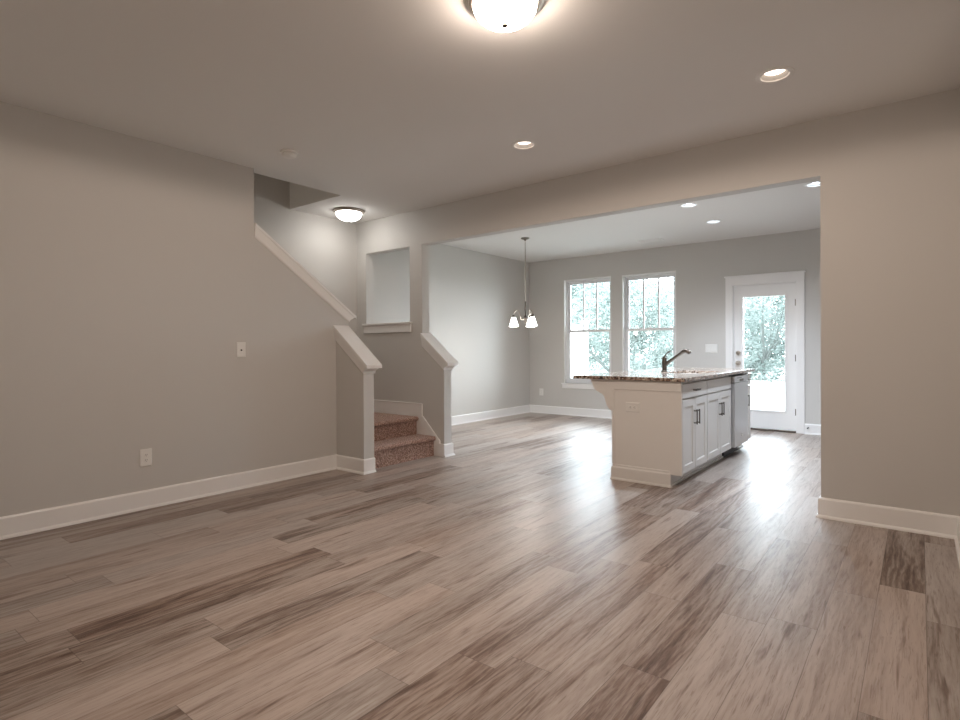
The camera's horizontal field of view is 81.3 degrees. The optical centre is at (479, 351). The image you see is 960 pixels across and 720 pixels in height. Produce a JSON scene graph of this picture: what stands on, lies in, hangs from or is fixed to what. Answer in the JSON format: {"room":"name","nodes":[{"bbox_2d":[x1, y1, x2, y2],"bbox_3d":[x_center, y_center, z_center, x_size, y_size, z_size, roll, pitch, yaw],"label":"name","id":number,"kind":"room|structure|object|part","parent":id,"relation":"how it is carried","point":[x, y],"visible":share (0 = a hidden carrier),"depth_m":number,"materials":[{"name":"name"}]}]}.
{"room":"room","nodes":[
{"label":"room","id":0,"kind":"room"},
{"bbox_2d":[0,101,347,516],"bbox_3d":[-2.626,-0.200,4.070,0.120,2.740,4.050,0,0,38],"label":"wall","id":1,"kind":"structure","parent":0,"point":[133,270],"depth_m":4.11,"materials":[{"name":"grey paint"}]},
{"bbox_2d":[140,448,151,466],"bbox_3d":[-2.480,0.791,4.149,0.009,0.128,0.082,0,0,38],"label":"wall outlet","id":2,"kind":"object","parent":1,"relation":"attached to","point":[145,454],"visible":1,"depth_m":4.14,"materials":[{"name":"white plastic"}]},
{"bbox_2d":[0,454,336,539],"bbox_3d":[-2.607,1.102,3.971,0.030,0.138,3.897,0,0,38],"label":"baseboard","id":3,"kind":"structure","parent":1,"relation":"attached to","point":[15,525],"depth_m":4.15,"materials":[{"name":"white paint"}]},
{"bbox_2d":[236,342,245,356],"bbox_3d":[-2.020,-0.012,4.730,0.016,0.126,0.080,0,0,38],"label":"wall jack","id":4,"kind":"object","parent":1,"relation":"attached to","point":[240,346],"visible":1,"depth_m":4.73,"materials":[{"name":"white plastic"}]},
{"bbox_2d":[254,223,355,321],"bbox_3d":[-1.660,-0.699,5.298,0.170,0.823,1.090,0,0,38],"label":"half wall cap","id":5,"kind":"object","parent":1,"relation":"attached to","point":[260,234],"visible":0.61,"depth_m":5.18,"materials":[{"name":"white paint"}]},
{"bbox_2d":[254,173,356,334],"bbox_3d":[-3.214,-1.481,5.052,0.238,5.300,5.164,0,0,38],"label":"wall","id":6,"kind":"structure","parent":0,"point":[325,247],"depth_m":6.49,"materials":[{"name":"grey paint"}]},
{"bbox_2d":[290,182,322,200],"bbox_3d":[0.976,-1.786,4.417,7.608,0.210,9.355,0,0,38],"label":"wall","id":7,"kind":"structure","parent":0,"point":[297,191],"depth_m":6.11,"materials":[{"name":"white paint"}]},
{"bbox_2d":[336,341,373,458],"bbox_3d":[-1.216,0.525,5.430,0.411,1.262,0.125,0,0,38],"label":"half wall","id":8,"kind":"structure","parent":0,"point":[354,389],"depth_m":5.35,"materials":[{"name":"grey paint"}]},
{"bbox_2d":[336,454,363,474],"bbox_3d":[-1.250,1.087,5.362,0.441,0.138,0.030,0,0,38],"label":"baseboard","id":9,"kind":"structure","parent":8,"relation":"attached to","point":[344,463],"depth_m":5.36,"materials":[{"name":"white paint"}]},
{"bbox_2d":[333,325,381,373],"bbox_3d":[-1.186,-0.019,5.401,0.496,0.472,0.189,0,0,38],"label":"half wall cap","id":10,"kind":"object","parent":8,"relation":"attached to","point":[363,358],"visible":1,"depth_m":5.36,"materials":[{"name":"white paint"}]},
{"bbox_2d":[364,457,375,474],"bbox_3d":[-1.050,1.087,5.285,0.030,0.138,0.155,0,0,38],"label":"baseboard","id":11,"kind":"structure","parent":8,"relation":"attached to","point":[369,464],"depth_m":5.29,"materials":[{"name":"white paint"}]},
{"bbox_2d":[422,347,451,443],"bbox_3d":[-0.481,0.546,6.216,0.328,1.203,0.124,0,0,38],"label":"wall","id":12,"kind":"structure","parent":0,"point":[436,381],"depth_m":6.14,"materials":[{"name":"grey paint"}]},
{"bbox_2d":[420,333,458,369],"bbox_3d":[-0.451,0.004,6.187,0.413,0.412,0.185,0,0,38],"label":"half wall cap","id":13,"kind":"object","parent":12,"relation":"attached to","point":[436,350],"visible":1,"depth_m":6.14,"materials":[{"name":"white paint"}]},
{"bbox_2d":[443,443,454,456],"bbox_3d":[-0.335,1.079,6.112,0.030,0.138,0.166,0,0,38],"label":"baseboard","id":14,"kind":"structure","parent":12,"relation":"attached to","point":[448,449],"depth_m":6.10,"materials":[{"name":"white paint"}]},
{"bbox_2d":[373,244,529,415],"bbox_3d":[-0.352,-0.236,8.764,0.140,2.740,4.191,0,0,38],"label":"wall","id":15,"kind":"structure","parent":0,"point":[474,296],"depth_m":8.95,"materials":[{"name":"grey paint"}]},
{"bbox_2d":[451,405,529,425],"bbox_3d":[-0.318,1.066,8.667,0.030,0.138,4.021,0,0,38],"label":"baseboard","id":16,"kind":"structure","parent":15,"relation":"attached to","point":[479,416],"depth_m":9.25,"materials":[{"name":"white paint"}]},
{"bbox_2d":[0,412,959,719],"bbox_3d":[0.977,1.209,4.413,7.728,0.120,9.425,0,0,38],"label":"floor","id":17,"kind":"structure","parent":0,"point":[508,575],"depth_m":2.63,"materials":[{"name":"brown wood"}]},
{"bbox_2d":[374,412,435,468],"bbox_3d":[-1.305,0.947,6.177,1.360,0.412,0.928,0,0,38],"label":"staircase","id":18,"kind":"structure","parent":17,"relation":"on","point":[397,440],"depth_m":5.92,"materials":[{"name":"brown carpet"}]},
{"bbox_2d":[591,379,682,487],"bbox_3d":[1.355,0.700,4.897,0.828,0.890,0.068,0,0,38],"label":"island end panel","id":19,"kind":"object","parent":17,"relation":"on","point":[647,448],"visible":1,"depth_m":4.81,"materials":[{"name":"white paint"}]},
{"bbox_2d":[626,402,639,412],"bbox_3d":[1.336,0.492,4.888,0.128,0.084,0.009,0,0,38],"label":"wall outlet","id":20,"kind":"object","parent":19,"relation":"attached to","point":[630,406],"visible":1,"depth_m":4.89,"materials":[{"name":"white plastic"}]},
{"bbox_3d":[1.391,1.077,4.853,0.553,0.136,0.040,0,0,38],"label":"moulding","id":21,"kind":"part","parent":19,"relation":"part of","materials":[{"name":"white paint"}]},
{"bbox_3d":[1.437,0.700,4.828,0.613,0.890,0.018,0,0,38],"label":"panel","id":22,"kind":"part","parent":19,"relation":"part of","materials":[{"name":"white paint"}]},
{"bbox_2d":[672,379,706,485],"bbox_3d":[1.677,0.697,5.111,0.636,0.890,0.715,0,0,38],"label":"base cabinet","id":23,"kind":"object","parent":17,"relation":"on","point":[694,401],"visible":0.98,"depth_m":4.92,"materials":[{"name":"white paint"}]},
{"bbox_3d":[1.834,1.133,4.991,0.015,0.018,0.715,0,0,38],"label":"shoe moulding","id":24,"kind":"part","parent":23,"relation":"part of","materials":[{"name":"white paint"}]},
{"bbox_3d":[1.788,0.723,4.813,0.026,0.615,0.324,0,0,38],"label":"cabinet door","id":25,"kind":"part","parent":23,"relation":"part of","materials":[{"name":"white paint"}]},
{"bbox_3d":[1.895,0.339,4.949,0.026,0.122,0.677,0,0,38],"label":"drawer","id":26,"kind":"part","parent":23,"relation":"part of","materials":[{"name":"white paint"}]},
{"bbox_3d":[2.000,0.721,5.081,0.026,0.615,0.346,0,0,38],"label":"cabinet door","id":27,"kind":"part","parent":23,"relation":"part of","materials":[{"name":"white paint"}]},
{"bbox_2d":[680,373,730,471],"bbox_3d":[2.161,0.691,5.726,0.636,0.890,0.850,0,0,38],"label":"base cabinet","id":28,"kind":"object","parent":17,"relation":"on","point":[718,394],"visible":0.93,"depth_m":5.51,"materials":[{"name":"white paint"}]},
{"bbox_2d":[573,367,754,381],"bbox_3d":[2.038,0.231,5.870,1.030,0.031,2.482,0,0,38],"label":"countertop","id":29,"kind":"structure","parent":28,"relation":"on","point":[673,374],"depth_m":5.28,"materials":[{"name":"stone"}]},
{"bbox_2d":[661,349,690,371],"bbox_3d":[2.030,0.095,5.785,0.311,0.241,0.068,0,0,38],"label":"faucet","id":30,"kind":"object","parent":29,"relation":"on","point":[665,362],"visible":1,"depth_m":5.82,"materials":[{"name":"silver metal"}]},
{"bbox_3d":[2.008,0.081,5.802,0.200,0.160,0.038,0,0,38],"label":"spout","id":31,"kind":"part","parent":30,"relation":"part of","materials":[{"name":"silver metal"}]},
{"bbox_3d":[2.318,1.127,5.606,0.015,0.018,0.850,0,0,38],"label":"shoe moulding","id":32,"kind":"part","parent":28,"relation":"part of","materials":[{"name":"white paint"}]},
{"bbox_3d":[2.245,0.718,5.392,0.026,0.615,0.414,0,0,38],"label":"cabinet door","id":33,"kind":"part","parent":28,"relation":"part of","materials":[{"name":"white paint"}]},
{"bbox_3d":[2.373,0.333,5.555,0.026,0.122,0.834,0,0,38],"label":"drawer","id":34,"kind":"part","parent":28,"relation":"part of","materials":[{"name":"white paint"}]},
{"bbox_3d":[2.505,0.715,5.722,0.026,0.615,0.414,0,0,38],"label":"cabinet door","id":35,"kind":"part","parent":28,"relation":"part of","materials":[{"name":"white paint"}]},
{"bbox_2d":[722,374,747,457],"bbox_3d":[2.620,0.695,6.287,0.607,0.872,0.586,0,0,38],"label":"dishwasher","id":36,"kind":"object","parent":17,"relation":"on","point":[739,383],"visible":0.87,"depth_m":6.03,"materials":[{"name":"silver metal"}]},
{"bbox_3d":[2.578,1.082,6.324,0.494,0.098,0.586,0,0,38],"label":"toe panel","id":37,"kind":"part","parent":36,"relation":"part of","materials":[{"name":"black plastic"}]},
{"bbox_3d":[2.835,0.676,6.117,0.056,0.680,0.578,0,0,38],"label":"door","id":38,"kind":"part","parent":36,"relation":"part of","materials":[{"name":"silver metal"}]},
{"bbox_3d":[2.833,0.298,6.116,0.056,0.067,0.578,0,0,38],"label":"control panel","id":39,"kind":"part","parent":36,"relation":"part of","materials":[{"name":"silver metal"}]},
{"bbox_2d":[738,372,751,448],"bbox_3d":[2.871,0.683,6.627,0.636,0.890,0.245,0,0,38],"label":"base cabinet","id":40,"kind":"object","parent":17,"relation":"on","point":[749,379],"visible":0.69,"depth_m":6.50,"materials":[{"name":"white paint"}]},
{"bbox_3d":[3.084,0.708,6.458,0.026,0.615,0.238,0,0,38],"label":"cabinet door","id":41,"kind":"part","parent":40,"relation":"part of","materials":[{"name":"white paint"}]},
{"bbox_2d":[0,0,959,262],"bbox_3d":[0.977,-1.636,4.418,7.608,0.090,9.355,0,0,38],"label":"ceiling","id":42,"kind":"structure","parent":0,"point":[387,108],"depth_m":3.30,"materials":[{"name":"white paint"}]},
{"bbox_2d":[280,149,297,158],"bbox_3d":[-1.514,-1.553,4.427,0.140,0.048,0.140,0,0,38],"label":"smoke detector","id":43,"kind":"object","parent":42,"relation":"attached to","point":[286,153],"visible":1,"depth_m":4.39,"materials":[{"name":"white plastic"}]},
{"bbox_2d":[333,207,364,221],"bbox_3d":[-1.484,-1.523,6.322,0.356,0.129,0.356,0,0,38],"label":"ceiling light","id":44,"kind":"object","parent":42,"relation":"attached to","point":[349,214],"visible":1,"depth_m":6.22,"materials":[{"name":"white glass"}]},
{"bbox_3d":[-1.484,-1.514,6.322,0.287,0.090,0.287,0,0,38],"label":"lamp shade","id":45,"kind":"part","parent":44,"relation":"part of","materials":[{"name":"white glass"}]},
{"bbox_2d":[465,0,544,31],"bbox_3d":[0.112,-1.512,2.501,0.356,0.129,0.356,0,0,38],"label":"ceiling light","id":46,"kind":"object","parent":42,"relation":"attached to","point":[495,15],"visible":1,"depth_m":2.46,"materials":[{"name":"white glass"}]},
{"bbox_2d":[509,237,536,326],"bbox_3d":[0.674,-0.979,7.958,0.424,1.256,0.406,0,0,38],"label":"chandelier","id":47,"kind":"object","parent":42,"relation":"hanging from","point":[531,322],"visible":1,"depth_m":7.92,"materials":[{"name":"silver metal"}]},
{"bbox_3d":[0.480,-0.414,7.944,0.136,0.128,0.136,0,0,38],"label":"lamp shade","id":48,"kind":"part","parent":47,"relation":"part of","materials":[{"name":"white glass"}]},
{"bbox_3d":[0.647,-0.549,7.943,0.052,0.316,0.052,0,0,38],"label":"stem","id":49,"kind":"part","parent":47,"relation":"part of","materials":[{"name":"silver metal"}]},
{"bbox_3d":[0.644,-1.129,7.940,0.012,0.885,0.012,0,0,38],"label":"hanging rod","id":50,"kind":"part","parent":47,"relation":"part of","materials":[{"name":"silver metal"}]},
{"bbox_3d":[0.732,-0.415,7.798,0.136,0.128,0.136,0,0,38],"label":"lamp shade","id":51,"kind":"part","parent":47,"relation":"part of","materials":[{"name":"white glass"}]},
{"bbox_2d":[511,140,536,149],"bbox_3d":[0.339,-1.597,4.300,0.204,0.032,0.204,0,0,38],"label":"recessed light","id":52,"kind":"object","parent":42,"relation":"in","point":[521,144],"visible":0.94,"depth_m":4.33,"materials":[{"name":"white plastic"}]},
{"bbox_2d":[636,238,663,242],"bbox_3d":[2.486,-1.614,8.171,0.360,0.009,0.170,0,0,38],"label":"ceiling vent","id":53,"kind":"object","parent":42,"relation":"in","point":[656,239],"visible":1,"depth_m":8.14,"materials":[{"name":"white plastic"}]},
{"bbox_2d":[679,203,698,207],"bbox_3d":[2.299,-1.617,6.145,0.204,0.032,0.204,0,0,38],"label":"recessed light","id":54,"kind":"object","parent":42,"relation":"in","point":[685,205],"visible":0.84,"depth_m":6.19,"materials":[{"name":"white plastic"}]},
{"bbox_2d":[705,220,721,223],"bbox_3d":[2.909,-1.624,6.959,0.204,0.032,0.204,0,0,38],"label":"recessed light","id":55,"kind":"object","parent":42,"relation":"in","point":[709,221],"visible":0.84,"depth_m":6.99,"materials":[{"name":"white plastic"}]},
{"bbox_2d":[755,66,794,83],"bbox_3d":[1.696,-1.599,3.215,0.204,0.032,0.204,0,0,38],"label":"recessed light","id":56,"kind":"object","parent":42,"relation":"in","point":[768,76],"visible":0.96,"depth_m":3.24,"materials":[{"name":"white plastic"}]},
{"bbox_2d":[804,181,819,186],"bbox_3d":[3.233,-1.618,5.376,0.204,0.032,0.204,0,0,38],"label":"recessed light","id":57,"kind":"object","parent":42,"relation":"in","point":[811,184],"visible":0.54,"depth_m":5.43,"materials":[{"name":"white plastic"}]},
{"bbox_2d":[356,88,959,515],"bbox_3d":[1.275,-0.224,4.794,7.329,2.740,0.140,0,0,39],"label":"wall","id":58,"kind":"structure","parent":0,"point":[888,175],"depth_m":3.72,"materials":[{"name":"grey paint"}]},
{"bbox_2d":[362,322,411,332],"bbox_3d":[-1.068,-0.276,6.680,0.848,0.115,0.196,0,0,38],"label":"sill","id":59,"kind":"structure","parent":58,"relation":"attached to","point":[396,326],"depth_m":6.59,"materials":[{"name":"white paint"}]},
{"bbox_2d":[374,399,442,456],"bbox_3d":[-0.967,0.867,6.521,1.471,0.563,0.022,0,0,39],"label":"skirt board","id":60,"kind":"object","parent":58,"relation":"attached to","point":[380,406],"visible":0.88,"depth_m":6.34,"materials":[{"name":"white paint"}]},
{"bbox_2d":[816,497,958,538],"bbox_3d":[2.618,1.075,3.625,0.760,0.138,0.030,0,0,38],"label":"baseboard","id":61,"kind":"structure","parent":58,"relation":"attached to","point":[901,519],"depth_m":3.60,"materials":[{"name":"white paint"}]},
{"bbox_2d":[529,228,820,424],"bbox_3d":[3.832,-0.255,8.041,7.328,2.740,0.150,0,0,38],"label":"wall","id":62,"kind":"structure","parent":0,"point":[701,269],"depth_m":8.47,"materials":[{"name":"grey paint"}]},
{"bbox_2d":[530,405,611,418],"bbox_3d":[2.242,1.049,9.190,3.406,0.138,0.030,0,0,38],"label":"baseboard","id":63,"kind":"structure","parent":62,"relation":"attached to","point":[597,413],"depth_m":9.69,"materials":[{"name":"white paint"}]},
{"bbox_2d":[561,276,610,388],"bbox_3d":[1.859,-0.298,9.572,0.979,1.892,0.175,0,0,38],"label":"window","id":64,"kind":"structure","parent":62,"relation":"in","point":[569,382],"depth_m":9.75,"materials":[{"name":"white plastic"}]},
{"bbox_3d":[1.842,0.569,9.549,0.979,0.022,0.105,0,0,38],"label":"sill","id":65,"kind":"part","parent":64,"relation":"part of","materials":[{"name":"white paint"}]},
{"bbox_3d":[1.884,0.080,9.602,0.819,0.895,0.028,0,0,38],"label":"sash","id":66,"kind":"part","parent":64,"relation":"part of","materials":[{"name":"clear glass"}]},
{"bbox_3d":[1.899,-0.766,9.623,0.819,0.877,0.026,0,0,38],"label":"sash","id":67,"kind":"part","parent":64,"relation":"part of","materials":[{"name":"glass"}]},
{"bbox_2d":[622,271,675,370],"bbox_3d":[2.706,-0.295,8.905,0.969,1.885,0.175,0,0,38],"label":"window","id":68,"kind":"structure","parent":62,"relation":"in","point":[626,279],"depth_m":9.07,"materials":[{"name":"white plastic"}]},
{"bbox_3d":[2.745,-0.763,8.956,0.809,0.870,0.026,0,0,38],"label":"sash","id":69,"kind":"part","parent":68,"relation":"part of","materials":[{"name":"glass"}]},
{"bbox_3d":[2.731,0.079,8.935,0.809,0.895,0.028,0,0,38],"label":"sash","id":70,"kind":"part","parent":68,"relation":"part of","materials":[{"name":"clear glass"}]},
{"bbox_2d":[705,344,717,352],"bbox_3d":[3.422,-0.039,8.264,0.172,0.124,0.010,0,0,38],"label":"light switch","id":71,"kind":"object","parent":62,"relation":"attached to","point":[709,348],"visible":1,"depth_m":8.26,"materials":[{"name":"white plastic"}]},
{"bbox_2d":[724,270,805,433],"bbox_3d":[4.010,0.016,7.873,1.032,2.198,0.198,0,0,38],"label":"door","id":72,"kind":"structure","parent":62,"relation":"in","point":[791,284],"depth_m":7.69,"materials":[{"name":"white paint"}]},
{"bbox_3d":[3.989,0.030,7.859,0.578,1.644,0.010,0,0,38],"label":"glass frame","id":73,"kind":"part","parent":72,"relation":"part of","materials":[{"name":"clear glass"}]},
{"bbox_3d":[3.963,-1.014,7.815,1.032,0.136,0.032,0,0,38],"label":"head casing","id":74,"kind":"part","parent":72,"relation":"part of","materials":[{"name":"white paint"}]},
{"bbox_2d":[805,424,820,434],"bbox_3d":[5.516,1.045,6.613,2.918,0.138,0.030,0,0,38],"label":"baseboard","id":75,"kind":"structure","parent":62,"relation":"attached to","point":[814,429],"depth_m":7.45,"materials":[{"name":"white paint"}]},
{"bbox_3d":[3.116,-0.222,2.428,1.507,2.740,1.274,0,0,38],"label":"wall","id":76,"kind":"structure","parent":0,"visible":0},
{"bbox_2d":[954,516,959,568],"bbox_3d":[2.519,1.080,2.910,0.030,0.138,1.274,0,0,38],"label":"baseboard","id":77,"kind":"structure","parent":76,"relation":"attached to","point":[957,538],"depth_m":3.26,"materials":[{"name":"white paint"}]},
{"label":"outside","id":78,"kind":"structure","parent":0,"visible":0},
{"bbox_2d":[588,357,784,410],"bbox_3d":[23.538,1.087,37.974,110.000,0.140,71.225,0,0,38],"label":"ground","id":79,"kind":"structure","parent":78,"point":[764,395],"depth_m":16.65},
{"bbox_2d":[571,282,609,370],"bbox_3d":[5.897,-2.105,33.513,5.257,7.555,6.245,0,0,-21],"label":"leafy tree","id":80,"kind":"object","parent":79,"relation":"on","point":[592,284],"visible":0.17,"depth_m":32.76,"materials":[{"name":"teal plant"}]},
{"bbox_2d":[571,282,635,362],"bbox_3d":[11.091,-3.786,51.977,7.772,11.168,9.232,0,0,10],"label":"leafy tree","id":81,"kind":"object","parent":79,"relation":"on","point":[609,282],"visible":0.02,"depth_m":50.25,"materials":[{"name":"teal plant"}]},
{"bbox_2d":[571,279,673,373],"bbox_3d":[4.652,-0.424,19.082,4.697,4.786,4.810,0,0,-7],"label":"leafy tree","id":82,"kind":"object","parent":79,"relation":"on","point":[642,344],"visible":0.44,"depth_m":18.29,"materials":[{"name":"green plant"}]},
{"bbox_2d":[578,278,673,364],"bbox_3d":[11.460,-1.820,41.686,8.417,8.376,8.220,0,0,40],"label":"leafy tree","id":83,"kind":"object","parent":79,"relation":"on","point":[656,278],"visible":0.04,"depth_m":40.74,"materials":[{"name":"green plant"}]},
{"bbox_2d":[607,284,673,369],"bbox_3d":[8.317,-0.578,26.716,4.903,5.272,5.259,-1,0,-36],"label":"leafy tree","id":84,"kind":"object","parent":79,"relation":"on","point":[667,304],"visible":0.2,"depth_m":25.66,"materials":[{"name":"green plant"}]},
{"bbox_2d":[639,277,673,357],"bbox_3d":[22.259,-2.962,63.268,10.839,11.654,11.625,0,0,26],"label":"leafy tree","id":85,"kind":"object","parent":79,"relation":"on","point":[672,282],"visible":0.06,"depth_m":61.44,"materials":[{"name":"green plant"}]},
{"bbox_2d":[744,296,784,370],"bbox_3d":[14.057,-0.907,30.977,6.089,6.104,5.677,0,0,-33],"label":"leafy tree","id":86,"kind":"object","parent":79,"relation":"on","point":[769,302],"visible":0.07,"depth_m":30.51,"materials":[{"name":"green plant"}]},
{"bbox_2d":[744,296,784,365],"bbox_3d":[21.597,-1.549,38.706,7.515,7.479,7.339,0,0,28],"label":"leafy tree","id":87,"kind":"object","parent":79,"relation":"on","point":[780,296],"visible":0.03,"depth_m":38.32,"materials":[{"name":"green plant"}]},
{"bbox_2d":[744,295,784,381],"bbox_3d":[11.460,-1.512,22.478,4.343,6.241,5.159,0,0,41],"label":"leafy tree","id":88,"kind":"object","parent":79,"relation":"on","point":[772,344],"visible":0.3,"depth_m":22.32,"materials":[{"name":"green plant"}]},
{"bbox_2d":[744,304,784,362],"bbox_3d":[22.821,-2.974,46.972,6.400,9.197,7.603,0,0,-2],"label":"leafy tree","id":89,"kind":"object","parent":79,"relation":"on","point":[751,304],"visible":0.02,"depth_m":45.01,"materials":[{"name":"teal plant"}]},
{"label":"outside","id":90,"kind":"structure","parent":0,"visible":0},
{"bbox_3d":[4.863,1.213,9.407,7.800,0.100,3.250,0,0,38],"label":"patio","id":91,"kind":"object","parent":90,"visible":0},
{"bbox_2d":[571,320,588,377],"bbox_3d":[1.627,0.251,11.312,0.130,1.840,2.245,0,0,38],"label":"privacy fence","id":92,"kind":"object","parent":91,"relation":"on","point":[579,340],"visible":0.21,"depth_m":11.92,"materials":[{"name":"white plastic"}]},
{"bbox_3d":[1.966,0.287,11.743,0.050,1.680,0.910,0,0,38],"label":"panel","id":93,"kind":"part","parent":92,"relation":"part of","materials":[{"name":"white plastic"}]},
{"bbox_3d":[2.282,0.243,12.143,0.130,1.840,0.130,0,0,38],"label":"post","id":94,"kind":"part","parent":92,"relation":"part of","materials":[{"name":"white plastic"}]}
]}

